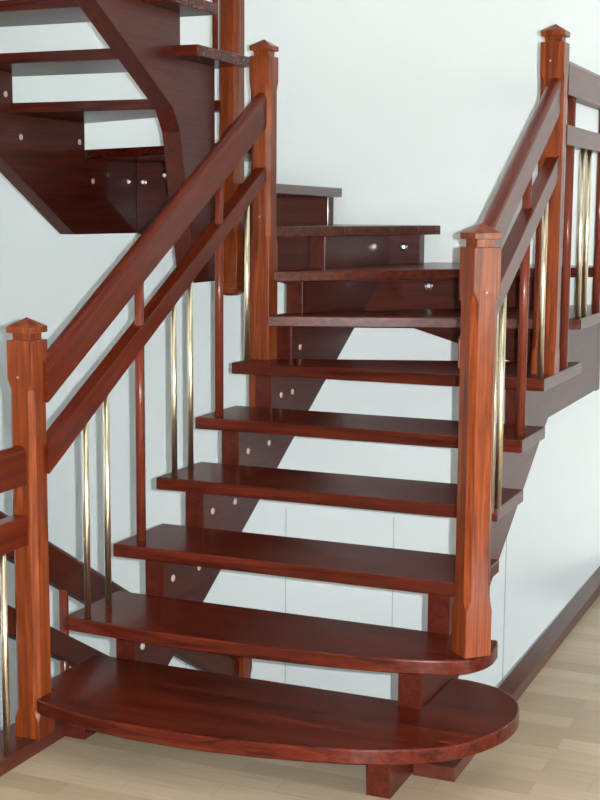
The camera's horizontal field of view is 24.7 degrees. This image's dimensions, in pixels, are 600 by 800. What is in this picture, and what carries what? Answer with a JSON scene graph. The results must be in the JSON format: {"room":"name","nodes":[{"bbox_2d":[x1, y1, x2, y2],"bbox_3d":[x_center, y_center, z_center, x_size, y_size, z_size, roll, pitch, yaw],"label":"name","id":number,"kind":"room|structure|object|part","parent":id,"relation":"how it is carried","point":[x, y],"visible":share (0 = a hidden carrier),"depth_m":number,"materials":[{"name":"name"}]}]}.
{"room":"stairwell","nodes":[
{"label":"stairwell","id":0,"kind":"room"},
{"bbox_2d":[0,0,599,730],"bbox_3d":[1.652,-0.581,6.452,8.250,8.220,0.150,4,8,23],"label":"wall","id":1,"kind":"structure","parent":0,"point":[419,111],"depth_m":6.96,"materials":[{"name":"white paint"}]},
{"bbox_2d":[185,497,506,699],"bbox_3d":[0.190,1.997,7.347,1.803,2.850,0.002,4,8,23],"label":"trim","id":2,"kind":"structure","parent":1,"relation":"attached to","point":[185,497],"depth_m":7.05,"materials":[{"name":"white"}]},
{"bbox_2d":[413,566,599,781],"bbox_3d":[0.945,0.944,5.362,0.130,0.045,2.765,4,8,23],"label":"trim","id":3,"kind":"structure","parent":1,"relation":"attached to","point":[531,664],"depth_m":5.12,"materials":[{"name":"brown wood"}]},
{"bbox_2d":[0,595,599,799],"bbox_3d":[-0.119,1.487,2.396,8.100,0.240,9.140,4,8,23],"label":"floor","id":4,"kind":"structure","parent":0,"point":[553,753],"depth_m":4.17,"materials":[{"name":"beige wood"}]},
{"bbox_2d":[0,720,64,776],"bbox_3d":[-0.868,1.189,4.370,0.150,0.285,1.020,4,8,23],"label":"trim","id":5,"kind":"structure","parent":4,"relation":"attached to","point":[22,748],"depth_m":4.25,"materials":[{"name":"brown wood"}]},
{"bbox_2d":[0,446,27,752],"bbox_3d":[-0.935,0.623,4.035,0.050,0.927,0.414,4,8,23],"label":"guard railing","id":6,"kind":"object","parent":5,"relation":"on","point":[13,460],"visible":1,"depth_m":4.12,"materials":[{"name":"brown wood"}]},
{"bbox_3d":[-0.933,0.223,3.980,0.050,0.120,0.414,4,8,23],"label":"handrail","id":7,"kind":"part","parent":6,"relation":"part of","materials":[{"name":"brown wood"}]},
{"bbox_3d":[-0.934,0.422,4.007,0.050,0.092,0.414,4,8,23],"label":"rail","id":8,"kind":"part","parent":6,"relation":"part of","materials":[{"name":"brown wood"}]},
{"bbox_2d":[0,0,599,798],"bbox_3d":[-0.237,-1.186,5.361,2.855,4.249,3.147,4,8,23],"label":"staircase","id":9,"kind":"structure","parent":4,"relation":"on","point":[190,193],"depth_m":4.89,"materials":[{"name":"brown wood"}]},
{"bbox_3d":[-0.832,0.423,4.241,0.089,1.268,0.089,4,8,23],"label":"newel post","id":10,"kind":"part","parent":9,"relation":"part of","materials":[{"name":"brown wood"}]},
{"bbox_3d":[-0.471,-0.361,4.877,0.050,0.987,1.605,4,8,23],"label":"rail","id":11,"kind":"part","parent":9,"relation":"part of","materials":[{"name":"brown wood"}]},
{"bbox_3d":[-0.469,-0.618,4.842,0.050,1.064,1.605,4,8,23],"label":"handrail","id":12,"kind":"part","parent":9,"relation":"part of","materials":[{"name":"brown wood"}]},
{"bbox_3d":[-0.295,-1.548,5.923,0.093,2.187,0.093,4,8,23],"label":"newel post","id":13,"kind":"part","parent":9,"relation":"part of","materials":[{"name":"brown wood"}]},
{"bbox_3d":[-0.149,-0.668,5.605,0.089,1.479,0.089,4,8,23],"label":"newel post","id":14,"kind":"part","parent":9,"relation":"part of","materials":[{"name":"brown wood"}]},
{"bbox_3d":[0.522,0.149,4.071,0.089,1.245,0.089,-3,8,-22],"label":"newel post","id":15,"kind":"part","parent":9,"relation":"part of","materials":[{"name":"brown wood"}]},
{"bbox_3d":[0.716,-0.500,4.582,0.050,0.677,1.175,4,8,22],"label":"rail","id":16,"kind":"part","parent":9,"relation":"part of","materials":[{"name":"brown wood"}]},
{"bbox_3d":[0.718,-0.744,4.549,0.050,0.761,1.175,4,8,22],"label":"handrail","id":17,"kind":"part","parent":9,"relation":"part of","materials":[{"name":"brown wood"}]},
{"bbox_3d":[0.936,-0.720,5.129,0.089,1.245,0.089,4,8,23],"label":"newel post","id":18,"kind":"part","parent":9,"relation":"part of","materials":[{"name":"brown wood"}]},
{"bbox_3d":[1.232,-1.072,5.720,0.050,0.074,1.315,4,8,23],"label":"rail","id":19,"kind":"part","parent":9,"relation":"part of","materials":[{"name":"brown wood"}]},
{"bbox_3d":[1.233,-1.281,5.691,0.050,0.131,1.315,4,8,23],"label":"handrail","id":20,"kind":"part","parent":9,"relation":"part of","materials":[{"name":"brown wood"}]},
{"bbox_3d":[-0.136,4.113,2.756,8.100,0.100,9.140,4,8,23],"label":"floor","id":21,"kind":"structure","parent":0,"visible":0},
{"bbox_2d":[0,511,251,677],"bbox_3d":[-1.154,1.391,5.690,1.220,3.043,2.950,4,8,23],"label":"staircase","id":22,"kind":"structure","parent":21,"relation":"on","point":[66,572],"depth_m":4.92,"materials":[{"name":"brown wood"}]},
{"bbox_3d":[-0.757,0.994,5.141,0.050,1.466,2.360,4,8,23],"label":"rail","id":23,"kind":"part","parent":22,"relation":"part of","materials":[{"name":"brown wood"}]},
{"bbox_3d":[-0.283,1.878,6.378,0.089,1.702,0.089,4,8,23],"label":"newel post","id":24,"kind":"part","parent":22,"relation":"part of","materials":[{"name":"brown wood"}]}
]}

